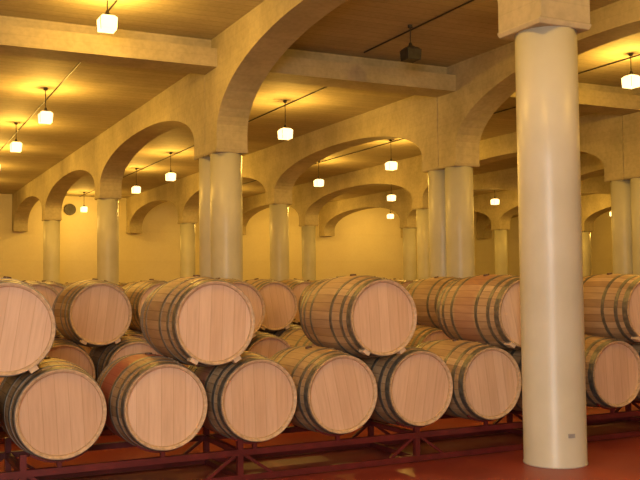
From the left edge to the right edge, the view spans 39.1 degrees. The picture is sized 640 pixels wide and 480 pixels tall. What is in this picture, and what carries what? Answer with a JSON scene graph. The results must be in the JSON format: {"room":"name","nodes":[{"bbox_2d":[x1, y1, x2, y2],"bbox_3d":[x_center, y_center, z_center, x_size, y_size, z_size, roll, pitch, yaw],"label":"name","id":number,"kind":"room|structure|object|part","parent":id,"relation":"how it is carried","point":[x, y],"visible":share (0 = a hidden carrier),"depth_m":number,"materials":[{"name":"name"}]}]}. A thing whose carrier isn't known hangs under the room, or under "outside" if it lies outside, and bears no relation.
{"room":"wine cellar","nodes":[
{"label":"wine cellar","id":0,"kind":"room"},
{"bbox_2d":[0,15,216,74],"bbox_3d":[-5.099,-2.896,12.226,7.608,0.479,0.575,1,-3,-26],"label":"ceiling beam","id":1,"kind":"structure","parent":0,"point":[19,37],"depth_m":13.03,"materials":[{"name":"beige concrete"}]},
{"bbox_2d":[0,194,519,283],"bbox_3d":[-3.350,0.673,38.176,34.200,5.570,0.200,1,-3,-26],"label":"wall","id":2,"kind":"structure","parent":0,"point":[369,242],"depth_m":36.81,"materials":[{"name":"beige paint"}]},
{"bbox_2d":[64,204,75,214],"bbox_3d":[-9.704,-1.182,34.944,0.440,0.440,0.135,1,-3,-26],"label":"fan","id":3,"kind":"object","parent":2,"relation":"attached to","point":[69,209],"visible":1,"depth_m":34.89,"materials":[{"name":"metal"}]},
{"bbox_2d":[0,0,639,201],"bbox_3d":[5.210,-2.784,20.925,33.800,0.490,38.600,1,-3,-26],"label":"ceiling","id":4,"kind":"structure","parent":0,"point":[93,98],"depth_m":15.98,"materials":[{"name":"paint"}]},
{"bbox_2d":[9,122,22,152],"bbox_3d":[-6.465,-2.188,19.144,0.236,0.624,0.236,1,-3,-26],"label":"pendant lamp","id":5,"kind":"object","parent":4,"relation":"hanging from","point":[15,123],"visible":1,"depth_m":19.15,"materials":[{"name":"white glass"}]},
{"bbox_2d":[38,88,53,124],"bbox_3d":[-4.827,-2.364,15.831,0.236,0.624,0.236,1,-3,-26],"label":"pendant lamp","id":6,"kind":"object","parent":4,"relation":"hanging from","point":[45,89],"visible":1,"depth_m":15.82,"materials":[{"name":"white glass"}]},
{"bbox_2d":[0,0,117,150],"bbox_3d":[-5.376,-2.730,17.337,0.024,0.314,35.550,1,-3,-26],"label":"conduit","id":7,"kind":"object","parent":4,"relation":"attached to","point":[115,2],"visible":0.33,"depth_m":16.10,"materials":[{"name":"metal"}]},
{"bbox_2d":[96,0,117,33],"bbox_3d":[-2.751,-2.941,11.639,0.236,0.494,0.236,1,-3,-26],"label":"pendant lamp","id":8,"kind":"object","parent":4,"relation":"hanging from","point":[107,14],"visible":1,"depth_m":11.62,"materials":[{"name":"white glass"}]},
{"bbox_2d":[165,152,173,180],"bbox_3d":[-3.936,-1.935,23.730,0.236,0.744,0.236,1,-3,-26],"label":"pendant lamp","id":9,"kind":"object","parent":4,"relation":"hanging from","point":[170,153],"visible":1,"depth_m":23.73,"materials":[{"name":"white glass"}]},
{"bbox_2d":[79,0,473,196],"bbox_3d":[-1.521,-2.679,19.240,0.024,0.314,35.550,1,-3,-26],"label":"conduit","id":10,"kind":"object","parent":4,"relation":"attached to","point":[470,0],"visible":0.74,"depth_m":14.54,"materials":[{"name":"metal"}]},
{"bbox_2d":[277,100,292,138],"bbox_3d":[-0.661,-2.286,17.104,0.236,0.744,0.236,1,-3,-26],"label":"pendant lamp","id":11,"kind":"object","parent":4,"relation":"hanging from","point":[284,101],"visible":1,"depth_m":17.10,"materials":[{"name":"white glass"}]},
{"bbox_2d":[313,161,320,186],"bbox_3d":[-0.036,-1.890,25.544,0.236,0.744,0.236,1,-3,-26],"label":"pendant lamp","id":12,"kind":"object","parent":4,"relation":"hanging from","point":[318,178],"visible":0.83,"depth_m":25.55,"materials":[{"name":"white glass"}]},
{"bbox_2d":[400,24,421,62],"bbox_3d":[1.327,-2.889,13.205,0.236,0.534,0.236,1,-3,-26],"label":"pendant lamp","id":13,"kind":"object","parent":4,"relation":"hanging from","point":[411,54],"visible":1,"depth_m":13.13,"materials":[{"name":"metal"}]},
{"bbox_3d":[1.329,-2.725,13.197,0.220,0.195,0.220,1,-3,-26],"label":"lamp shade","id":14,"kind":"part","parent":13,"relation":"part of","materials":[{"name":"glass"}]},
{"bbox_2d":[242,113,623,234],"bbox_3d":[1.367,-1.440,28.090,0.500,1.429,22.220,1,-3,-26],"label":"arcade","id":15,"kind":"object","parent":4,"relation":"attached to","point":[601,135],"visible":0.7,"depth_m":24.98,"materials":[{"name":"beige paint"}]},
{"bbox_2d":[243,54,639,183],"bbox_3d":[2.335,-2.628,21.143,0.024,0.314,35.550,1,-3,-26],"label":"conduit","id":16,"kind":"object","parent":4,"relation":"attached to","point":[639,54],"visible":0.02,"depth_m":18.31,"materials":[{"name":"metal"}]},
{"bbox_2d":[319,154,603,236],"bbox_3d":[5.097,-1.391,29.931,0.500,1.429,22.220,1,-3,-26],"label":"arcade","id":17,"kind":"object","parent":4,"relation":"attached to","point":[331,213],"visible":0.53,"depth_m":33.44,"materials":[{"name":"beige concrete"}]},
{"bbox_2d":[401,176,610,237],"bbox_3d":[8.863,-1.342,31.789,0.500,1.429,22.220,1,-3,-26],"label":"arcade","id":18,"kind":"object","parent":4,"relation":"attached to","point":[500,213],"visible":0.39,"depth_m":34.92,"materials":[{"name":"beige concrete"}]},
{"bbox_2d":[476,194,610,238],"bbox_3d":[12.718,-1.291,33.692,0.500,1.429,22.220,1,-3,-26],"label":"arcade","id":19,"kind":"object","parent":4,"relation":"attached to","point":[593,206],"visible":0.34,"depth_m":36.91,"materials":[{"name":"beige paint"}]},
{"bbox_2d":[621,53,634,88],"bbox_3d":[5.182,-2.824,14.995,0.236,0.574,0.236,1,-3,-26],"label":"pendant lamp","id":20,"kind":"object","parent":4,"relation":"hanging from","point":[631,74],"visible":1,"depth_m":14.99,"materials":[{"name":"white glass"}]},
{"bbox_2d":[0,403,639,479],"bbox_3d":[5.265,2.460,20.675,33.800,0.150,38.600,1,-3,-26],"label":"floor","id":21,"kind":"structure","parent":0,"point":[619,458],"depth_m":7.33,"materials":[{"name":"red paint"}]},
{"bbox_2d":[43,220,59,282],"bbox_3d":[-8.259,1.131,27.685,0.504,3.455,0.504,1,-3,-26],"label":"round column","id":22,"kind":"structure","parent":21,"relation":"on","point":[51,228],"depth_m":27.52,"materials":[{"name":"beige paint"}]},
{"bbox_2d":[0,426,113,443],"bbox_3d":[1.178,1.782,10.734,10.612,0.340,0.795,1,-3,-26],"label":"rack","id":23,"kind":"object","parent":21,"relation":"on","point":[106,431],"visible":0.02,"depth_m":8.69,"materials":[{"name":"red metal"}]},
{"bbox_2d":[46,337,95,378],"bbox_3d":[-2.620,1.299,8.883,0.671,0.684,0.950,1,-3,-26],"label":"wine barrel","id":24,"kind":"object","parent":23,"relation":"on","point":[67,350],"visible":0.31,"depth_m":8.55,"materials":[{"name":"brown wood"}]},
{"bbox_2d":[52,278,131,346],"bbox_3d":[-2.309,0.728,9.066,0.672,0.683,0.950,1,-3,-26],"label":"wine barrel","id":25,"kind":"object","parent":24,"relation":"on","point":[93,312],"visible":0.95,"depth_m":8.69,"materials":[{"name":"brown wood"}]},
{"bbox_2d":[89,334,162,381],"bbox_3d":[-1.987,1.307,9.194,0.687,0.699,0.950,-1,-2,-26],"label":"wine barrel","id":26,"kind":"object","parent":23,"relation":"on","point":[101,356],"visible":0.31,"depth_m":8.83,"materials":[{"name":"brown wood"}]},
{"bbox_2d":[245,330,290,358],"bbox_3d":[-0.723,1.324,9.819,0.672,0.683,0.950,1,-3,-26],"label":"wine barrel","id":27,"kind":"object","parent":23,"relation":"on","point":[266,344],"visible":0.23,"depth_m":9.43,"materials":[{"name":"brown wood"}]},
{"bbox_2d":[216,278,264,337],"bbox_3d":[-1.045,0.745,9.690,0.672,0.682,0.950,1,-3,-26],"label":"wine barrel","id":28,"kind":"object","parent":27,"relation":"on","point":[254,296],"visible":0.27,"depth_m":9.38,"materials":[{"name":"brown wood"}]},
{"bbox_2d":[280,329,315,346],"bbox_3d":[-0.091,1.332,10.131,0.672,0.684,0.950,1,-3,-26],"label":"wine barrel","id":29,"kind":"object","parent":23,"relation":"on","point":[294,338],"visible":0.05,"depth_m":9.98,"materials":[{"name":"brown wood"}]},
{"bbox_2d":[298,278,330,311],"bbox_3d":[0.219,0.761,10.314,0.676,0.687,0.950,0,-3,-26],"label":"wine barrel","id":30,"kind":"object","parent":29,"relation":"on","point":[309,286],"visible":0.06,"depth_m":10.54,"materials":[{"name":"brown wood"}]},
{"bbox_2d":[407,324,449,346],"bbox_3d":[1.173,1.349,10.755,0.672,0.684,0.950,1,-3,-26],"label":"wine barrel","id":31,"kind":"object","parent":23,"relation":"on","point":[422,334],"visible":0.19,"depth_m":10.36,"materials":[{"name":"brown wood"}]},
{"bbox_2d":[406,276,461,328],"bbox_3d":[1.483,0.779,10.938,0.672,0.680,0.950,1,-3,-26],"label":"wine barrel","id":32,"kind":"object","parent":31,"relation":"on","point":[425,293],"visible":0.38,"depth_m":10.72,"materials":[{"name":"brown wood"}]},
{"bbox_2d":[97,198,118,284],"bbox_3d":[-4.940,0.776,20.969,0.504,3.455,0.504,1,-3,-26],"label":"round column","id":33,"kind":"structure","parent":21,"relation":"on","point":[107,208],"depth_m":20.80,"materials":[{"name":"beige paint"}]},
{"bbox_2d":[94,196,121,199],"bbox_3d":[-4.958,-0.972,21.052,0.528,0.044,0.528,1,-3,-26],"label":"capital","id":34,"kind":"object","parent":33,"relation":"on","point":[98,197],"visible":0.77,"depth_m":20.83,"materials":[{"name":"concrete"}]},
{"bbox_2d":[12,73,204,231],"bbox_3d":[-6.506,-1.543,24.204,0.500,1.429,22.220,1,-3,-26],"label":"arcade","id":35,"kind":"object","parent":33,"relation":"on","point":[107,156],"visible":0.86,"depth_m":20.01,"materials":[{"name":"beige concrete"}]},
{"bbox_2d":[180,223,194,277],"bbox_3d":[-4.350,1.183,29.614,0.504,3.455,0.504,1,-3,-26],"label":"round column","id":36,"kind":"structure","parent":21,"relation":"on","point":[187,230],"depth_m":29.45,"materials":[{"name":"beige paint"}]},
{"bbox_2d":[199,157,210,276],"bbox_3d":[-1.678,0.426,14.369,0.504,3.455,0.504,1,-3,-26],"label":"round column","id":37,"kind":"structure","parent":21,"relation":"on","point":[204,163],"depth_m":14.21,"materials":[{"name":"beige paint"}]},
{"bbox_2d":[193,154,209,159],"bbox_3d":[-1.696,-1.321,14.453,0.528,0.044,0.528,1,-3,-26],"label":"capital","id":38,"kind":"object","parent":37,"relation":"on","point":[201,155],"visible":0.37,"depth_m":14.29,"materials":[{"name":"concrete"}]},
{"bbox_2d":[210,152,242,280],"bbox_3d":[-1.439,0.401,13.886,0.504,3.455,0.504,1,-3,-26],"label":"round column","id":39,"kind":"structure","parent":21,"relation":"on","point":[226,219],"depth_m":13.72,"materials":[{"name":"beige paint"}]},
{"bbox_2d":[204,149,247,155],"bbox_3d":[-1.457,-1.347,13.969,0.528,0.044,0.528,1,-3,-26],"label":"capital","id":40,"kind":"object","parent":39,"relation":"on","point":[242,152],"visible":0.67,"depth_m":13.76,"materials":[{"name":"concrete"}]},
{"bbox_2d":[269,204,288,280],"bbox_3d":[-1.030,0.827,22.898,0.504,3.455,0.504,1,-3,-26],"label":"round column","id":41,"kind":"structure","parent":21,"relation":"on","point":[278,213],"depth_m":22.73,"materials":[{"name":"beige paint"}]},
{"bbox_2d":[266,202,291,204],"bbox_3d":[-1.049,-0.920,22.982,0.528,0.044,0.528,1,-3,-26],"label":"capital","id":42,"kind":"object","parent":41,"relation":"on","point":[288,203],"visible":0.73,"depth_m":22.77,"materials":[{"name":"concrete"}]},
{"bbox_2d":[301,226,315,279],"bbox_3d":[-0.387,1.235,31.571,0.504,3.455,0.504,1,-3,-26],"label":"round column","id":43,"kind":"structure","parent":21,"relation":"on","point":[308,232],"depth_m":31.40,"materials":[{"name":"beige paint"}]},
{"bbox_2d":[299,224,318,225],"bbox_3d":[-0.405,-0.513,31.654,0.528,0.044,0.528,1,-3,-26],"label":"capital","id":44,"kind":"object","parent":43,"relation":"on","point":[303,224],"visible":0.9,"depth_m":31.43,"materials":[{"name":"concrete"}]},
{"bbox_2d":[0,400,639,479],"bbox_3d":[0.614,1.639,7.615,9.202,0.340,0.795,1,-3,-26],"label":"rack","id":45,"kind":"object","parent":21,"relation":"on","point":[17,459],"visible":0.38,"depth_m":7.03,"materials":[{"name":"red metal"}]},
{"bbox_2d":[0,357,106,459],"bbox_3d":[-1.922,1.172,6.394,0.671,0.683,0.950,1,-3,-26],"label":"wine barrel","id":46,"kind":"object","parent":45,"relation":"on","point":[58,410],"visible":0.9,"depth_m":6.00,"materials":[{"name":"brown wood"}]},
{"bbox_2d":[0,276,55,376],"bbox_3d":[-2.215,0.591,6.211,0.672,0.683,0.950,1,-3,-26],"label":"wine barrel","id":47,"kind":"object","parent":46,"relation":"on","point":[27,319],"visible":1,"depth_m":5.86,"materials":[{"name":"brown wood"}]},
{"bbox_2d":[97,352,207,450],"bbox_3d":[-1.275,1.180,6.687,0.674,0.686,0.950,1,-3,-26],"label":"wine barrel","id":48,"kind":"object","parent":45,"relation":"on","point":[154,402],"visible":0.94,"depth_m":6.31,"materials":[{"name":"brown wood"}]},
{"bbox_2d":[140,275,254,366],"bbox_3d":[-0.948,0.607,6.830,0.672,0.684,0.950,1,-3,-26],"label":"wine barrel","id":49,"kind":"object","parent":48,"relation":"on","point":[197,321],"visible":0.98,"depth_m":6.46,"materials":[{"name":"brown wood"}]},
{"bbox_2d":[188,351,296,441],"bbox_3d":[-0.647,1.188,6.995,0.672,0.684,0.950,1,-3,-26],"label":"wine barrel","id":50,"kind":"object","parent":45,"relation":"on","point":[253,398],"visible":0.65,"depth_m":6.60,"materials":[{"name":"brown wood"}]},
{"bbox_2d":[270,345,376,433],"bbox_3d":[-0.029,1.197,7.302,0.671,0.680,0.950,1,-3,-26],"label":"wine barrel","id":51,"kind":"object","parent":45,"relation":"on","point":[336,390],"visible":0.8,"depth_m":6.92,"materials":[{"name":"brown wood"}]},
{"bbox_2d":[299,274,416,357],"bbox_3d":[0.297,0.624,7.470,0.671,0.683,0.950,1,-3,-26],"label":"wine barrel","id":52,"kind":"object","parent":51,"relation":"on","point":[365,316],"visible":0.95,"depth_m":7.11,"materials":[{"name":"brown wood"}]},
{"bbox_2d":[357,345,452,425],"bbox_3d":[0.609,1.206,7.637,0.672,0.682,0.950,1,-3,-26],"label":"wine barrel","id":53,"kind":"object","parent":45,"relation":"on","point":[415,385],"visible":0.61,"depth_m":7.24,"materials":[{"name":"brown wood"}]},
{"bbox_2d":[417,339,521,419],"bbox_3d":[1.234,1.213,7.929,0.672,0.683,0.950,1,-3,-26],"label":"wine barrel","id":54,"kind":"object","parent":45,"relation":"on","point":[487,382],"visible":0.74,"depth_m":7.54,"materials":[{"name":"brown wood"}]},
{"bbox_2d":[436,274,520,349],"bbox_3d":[1.559,0.642,8.088,0.671,0.680,0.950,1,-3,-26],"label":"wine barrel","id":55,"kind":"object","parent":54,"relation":"on","point":[485,308],"visible":0.65,"depth_m":7.78,"materials":[{"name":"brown wood"}]},
{"bbox_2d":[505,350,522,410],"bbox_3d":[1.860,1.224,8.265,0.671,0.680,0.950,1,-3,-26],"label":"wine barrel","id":56,"kind":"object","parent":45,"relation":"on","point":[516,354],"visible":0.03,"depth_m":7.94,"materials":[{"name":"brown wood"}]},
{"bbox_2d":[584,334,639,407],"bbox_3d":[2.498,1.231,8.578,0.671,0.683,0.950,1,-3,-26],"label":"wine barrel","id":57,"kind":"object","parent":45,"relation":"on","point":[612,366],"visible":0.42,"depth_m":8.18,"materials":[{"name":"brown wood"}]},
{"bbox_2d":[583,273,639,343],"bbox_3d":[2.843,0.656,8.694,0.672,0.683,0.950,1,-3,-26],"label":"wine barrel","id":58,"kind":"object","parent":57,"relation":"on","point":[611,301],"visible":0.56,"depth_m":8.36,"materials":[{"name":"brown wood"}]},
{"bbox_2d":[630,344,639,400],"bbox_3d":[3.125,1.242,8.909,0.672,0.680,0.950,1,-3,-26],"label":"wine barrel","id":59,"kind":"object","parent":45,"relation":"on","point":[636,347],"visible":0.05,"depth_m":8.59,"materials":[{"name":"brown wood"}]},
{"bbox_2d":[403,228,416,279],"bbox_3d":[3.344,1.284,33.412,0.504,3.455,0.504,1,-3,-26],"label":"round column","id":60,"kind":"structure","parent":21,"relation":"on","point":[409,234],"depth_m":33.24,"materials":[{"name":"beige paint"}]},
{"bbox_2d":[416,209,429,279],"bbox_3d":[2.933,0.879,24.855,0.504,3.455,0.504,1,-3,-26],"label":"round column","id":61,"kind":"structure","parent":21,"relation":"on","point":[422,215],"depth_m":24.68,"materials":[{"name":"beige paint"}]},
{"bbox_2d":[412,207,428,209],"bbox_3d":[2.915,-0.868,24.938,0.528,0.044,0.528,1,-3,-26],"label":"capital","id":62,"kind":"object","parent":61,"relation":"on","point":[418,207],"visible":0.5,"depth_m":24.68,"materials":[{"name":"concrete"}]},
{"bbox_2d":[428,170,446,276],"bbox_3d":[2.232,0.478,16.299,0.504,3.455,0.504,1,-3,-26],"label":"round column","id":63,"kind":"structure","parent":21,"relation":"on","point":[436,178],"depth_m":16.13,"materials":[{"name":"beige paint"}]},
{"bbox_2d":[421,167,444,172],"bbox_3d":[2.213,-1.270,16.382,0.528,0.044,0.528,1,-3,-26],"label":"capital","id":64,"kind":"object","parent":63,"relation":"on","point":[433,168],"visible":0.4,"depth_m":16.23,"materials":[{"name":"concrete"}]},
{"bbox_2d":[126,95,438,233],"bbox_3d":[-2.596,-1.492,26.133,0.500,1.429,22.220,1,-3,-26],"label":"arcade","id":65,"kind":"object","parent":64,"relation":"on","point":[277,167],"visible":0.86,"depth_m":21.25,"materials":[{"name":"beige concrete"}]},
{"bbox_2d":[445,166,474,277],"bbox_3d":[2.471,0.452,15.815,0.504,3.455,0.504,1,-3,-26],"label":"round column","id":66,"kind":"structure","parent":21,"relation":"on","point":[459,195],"depth_m":15.65,"materials":[{"name":"beige paint"}]},
{"bbox_2d":[438,163,479,168],"bbox_3d":[2.452,-1.295,15.899,0.528,0.044,0.528,1,-3,-26],"label":"capital","id":67,"kind":"object","parent":66,"relation":"on","point":[452,164],"visible":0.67,"depth_m":15.71,"materials":[{"name":"concrete"}]},
{"bbox_2d":[494,230,507,274],"bbox_3d":[7.109,1.333,35.270,0.504,3.455,0.504,1,-3,-26],"label":"round column","id":68,"kind":"structure","parent":21,"relation":"on","point":[500,236],"depth_m":35.10,"materials":[{"name":"beige paint"}]},
{"bbox_2d":[515,26,587,468],"bbox_3d":[1.859,0.050,7.259,0.504,3.455,0.504,1,-3,-26],"label":"round column","id":69,"kind":"structure","parent":21,"relation":"on","point":[546,57],"depth_m":7.06,"materials":[{"name":"beige paint"}]},
{"bbox_2d":[497,16,590,39],"bbox_3d":[1.823,-1.698,7.334,0.528,0.044,0.528,1,-3,-26],"label":"capital","id":70,"kind":"object","parent":69,"relation":"on","point":[510,33],"visible":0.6,"depth_m":7.14,"materials":[{"name":"stone"}]},
{"bbox_2d":[205,0,589,152],"bbox_3d":[1.841,-2.583,7.320,0.500,1.719,15.465,1,-3,-26],"label":"arch","id":71,"kind":"object","parent":70,"relation":"on","point":[249,48],"visible":0.95,"depth_m":12.63,"materials":[{"name":"beige concrete"}]},
{"bbox_2d":[582,231,591,276],"bbox_3d":[10.965,1.383,37.173,0.504,3.455,0.504,1,-3,-26],"label":"round column","id":72,"kind":"structure","parent":21,"relation":"on","point":[586,235],"depth_m":36.99,"materials":[{"name":"beige paint"}]},
{"bbox_2d":[610,180,632,273],"bbox_3d":[6.195,0.529,18.255,0.504,3.455,0.504,1,-3,-26],"label":"round column","id":73,"kind":"structure","parent":21,"relation":"on","point":[620,189],"depth_m":18.09,"materials":[{"name":"beige paint"}]},
{"bbox_2d":[604,177,628,181],"bbox_3d":[6.177,-1.218,18.338,0.528,0.044,0.528,1,-3,-26],"label":"capital","id":74,"kind":"object","parent":73,"relation":"on","point":[621,178],"visible":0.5,"depth_m":18.19,"materials":[{"name":"concrete"}]},
{"bbox_2d":[630,177,639,274],"bbox_3d":[6.434,0.504,17.771,0.504,3.455,0.504,1,-3,-26],"label":"round column","id":75,"kind":"structure","parent":21,"relation":"on","point":[634,182],"depth_m":17.69,"materials":[{"name":"beige paint"}]},
{"bbox_2d":[624,175,639,179],"bbox_3d":[6.416,-1.244,17.855,0.528,0.044,0.528,1,-3,-26],"label":"capital","id":76,"kind":"object","parent":75,"relation":"on","point":[634,176],"visible":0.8,"depth_m":17.78,"materials":[{"name":"concrete"}]},
{"bbox_3d":[1.153,1.859,12.337,12.727,0.340,0.795,1,-3,-26],"label":"rack","id":77,"kind":"object","parent":21,"relation":"on","visible":0},
{"bbox_2d":[55,330,92,354],"bbox_3d":[-2.961,1.371,10.329,0.672,0.684,0.950,1,-3,-26],"label":"wine barrel","id":78,"kind":"object","parent":77,"relation":"on","point":[58,334],"visible":0.06,"depth_m":10.02,"materials":[{"name":"brown wood"}]},
{"bbox_2d":[125,329,144,339],"bbox_3d":[-2.329,1.380,10.641,0.671,0.683,0.950,1,-3,-26],"label":"wine barrel","id":79,"kind":"object","parent":77,"relation":"on","point":[129,332],"visible":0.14,"depth_m":10.29,"materials":[{"name":"brown wood"}]},
{"bbox_2d":[124,279,166,332],"bbox_3d":[-2.019,0.809,10.825,0.684,0.696,0.950,0,-3,-26],"label":"wine barrel","id":80,"kind":"object","parent":79,"relation":"on","point":[137,293],"visible":0.36,"depth_m":10.42,"materials":[{"name":"brown wood"}]},
{"bbox_2d":[266,323,301,336],"bbox_3d":[-0.432,1.405,11.577,0.672,0.682,0.950,1,-3,-26],"label":"wine barrel","id":81,"kind":"object","parent":77,"relation":"on","point":[278,333],"visible":0.09,"depth_m":11.24,"materials":[{"name":"brown wood"}]},
{"bbox_2d":[244,278,296,331],"bbox_3d":[-0.754,0.826,11.449,0.672,0.682,0.950,1,-3,-26],"label":"wine barrel","id":82,"kind":"object","parent":81,"relation":"on","point":[280,301],"visible":0.67,"depth_m":11.08,"materials":[{"name":"brown wood"}]},
{"bbox_3d":[-3.594,1.364,10.017,0.672,0.683,0.950,-5,0,-26],"label":"wine barrel","id":83,"kind":"object","parent":77,"relation":"on","visible":0},
{"bbox_2d":[22,280,58,330],"bbox_3d":[-3.283,0.794,10.201,0.672,0.679,0.950,1,-3,-26],"label":"wine barrel","id":84,"kind":"object","parent":83,"relation":"on","point":[50,294],"visible":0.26,"depth_m":9.87,"materials":[{"name":"brown wood"}]},
{"bbox_3d":[1.506,1.941,14.126,14.137,0.340,0.795,1,-3,-26],"label":"rack","id":85,"kind":"object","parent":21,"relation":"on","visible":0},
{"bbox_3d":[-3.871,1.437,11.495,0.672,0.683,0.950,12,-8,-25],"label":"wine barrel","id":86,"kind":"object","parent":85,"relation":"on","visible":0},
{"bbox_2d":[42,280,64,292],"bbox_3d":[-3.562,0.865,11.678,0.671,0.683,0.950,1,-3,-26],"label":"wine barrel","id":87,"kind":"object","parent":86,"relation":"on","point":[58,287],"visible":0.18,"depth_m":11.33,"materials":[{"name":"brown wood"}]},
{"bbox_2d":[264,49,455,96],"bbox_3d":[0.492,-2.823,14.986,3.858,0.479,0.575,1,-3,-26],"label":"ceiling beam","id":88,"kind":"structure","parent":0,"point":[294,66],"depth_m":14.90,"materials":[{"name":"beige concrete"}]},
{"bbox_2d":[503,83,639,114],"bbox_3d":[4.428,-2.771,16.928,3.918,0.479,0.575,1,-3,-26],"label":"ceiling beam","id":89,"kind":"structure","parent":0,"point":[593,98],"depth_m":17.26,"materials":[{"name":"beige concrete"}]},
{"bbox_2d":[591,210,612,274],"bbox_3d":[20.480,-0.047,28.328,0.200,5.570,38.600,1,-3,-26],"label":"wall","id":90,"kind":"structure","parent":0,"point":[601,237],"depth_m":42.55,"materials":[{"name":"beige paint"}]},
{"bbox_3d":[-0.710,1.479,13.055,0.672,0.683,0.950,11,-7,-25],"label":"wine barrel","id":91,"kind":"object","parent":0,"visible":0},
{"bbox_2d":[280,278,311,324],"bbox_3d":[-0.401,0.907,13.238,0.672,0.683,0.950,1,-3,-26],"label":"wine barrel","id":92,"kind":"object","parent":91,"relation":"on","point":[297,285],"visible":0.27,"depth_m":12.82,"materials":[{"name":"brown wood"}]},
{"bbox_3d":[5.768,0.101,9.189,0.504,3.455,0.504,1,-3,-26],"label":"round column","id":93,"kind":"structure","parent":0,"visible":0},
{"bbox_3d":[5.732,-1.647,9.263,0.528,0.044,0.528,1,-3,-26],"label":"capital","id":94,"kind":"object","parent":93,"relation":"on","visible":0},
{"bbox_2d":[438,0,639,165],"bbox_3d":[5.750,-2.531,9.250,0.500,1.719,15.465,1,-3,-26],"label":"arcade","id":95,"kind":"object","parent":94,"relation":"on","point":[484,81],"visible":0.72,"depth_m":15.04,"materials":[{"name":"beige concrete"}]},
{"bbox_3d":[9.731,0.153,11.145,0.504,3.455,0.504,1,-3,-26],"label":"round column","id":96,"kind":"structure","parent":0,"visible":0},
{"bbox_3d":[9.695,-1.595,11.220,0.528,0.044,0.528,1,-3,-26],"label":"capital","id":97,"kind":"object","parent":96,"relation":"on","visible":0},
{"bbox_2d":[623,87,639,176],"bbox_3d":[9.714,-2.479,11.206,0.500,1.719,15.465,1,-3,-26],"label":"arcade","id":98,"kind":"object","parent":97,"relation":"on","point":[631,122],"visible":0.71,"depth_m":17.80,"materials":[{"name":"beige concrete"}]},
{"bbox_3d":[-3.241,1.446,11.806,0.672,0.683,0.950,-12,3,-26],"label":"wine barrel","id":99,"kind":"object","parent":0,"visible":0},
{"bbox_2d":[104,280,124,291],"bbox_3d":[-2.929,0.876,11.990,0.672,0.680,0.950,1,-3,-26],"label":"wine barrel","id":100,"kind":"object","parent":99,"relation":"on","point":[118,286],"visible":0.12,"depth_m":11.66,"materials":[{"name":"brown wood"}]},
{"bbox_3d":[-3.289,1.581,14.623,0.672,0.683,0.950,-11,2,-26],"label":"wine barrel","id":101,"kind":"object","parent":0,"visible":0},
{"bbox_2d":[122,281,139,289],"bbox_3d":[-2.978,1.009,14.807,0.668,0.681,0.950,1,-3,-26],"label":"wine barrel","id":102,"kind":"object","parent":101,"relation":"on","point":[126,286],"visible":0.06,"depth_m":14.69,"materials":[{"name":"brown wood"}]},
{"bbox_3d":[1.137,1.639,16.807,0.672,0.683,0.950,-4,-1,-26],"label":"wine barrel","id":103,"kind":"object","parent":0,"visible":0},
{"bbox_2d":[389,278,413,288],"bbox_3d":[1.447,1.066,16.991,0.667,0.681,0.950,1,-3,-26],"label":"wine barrel","id":104,"kind":"object","parent":103,"relation":"on","point":[404,282],"visible":0.18,"depth_m":16.61,"materials":[{"name":"brown wood"}]}
]}

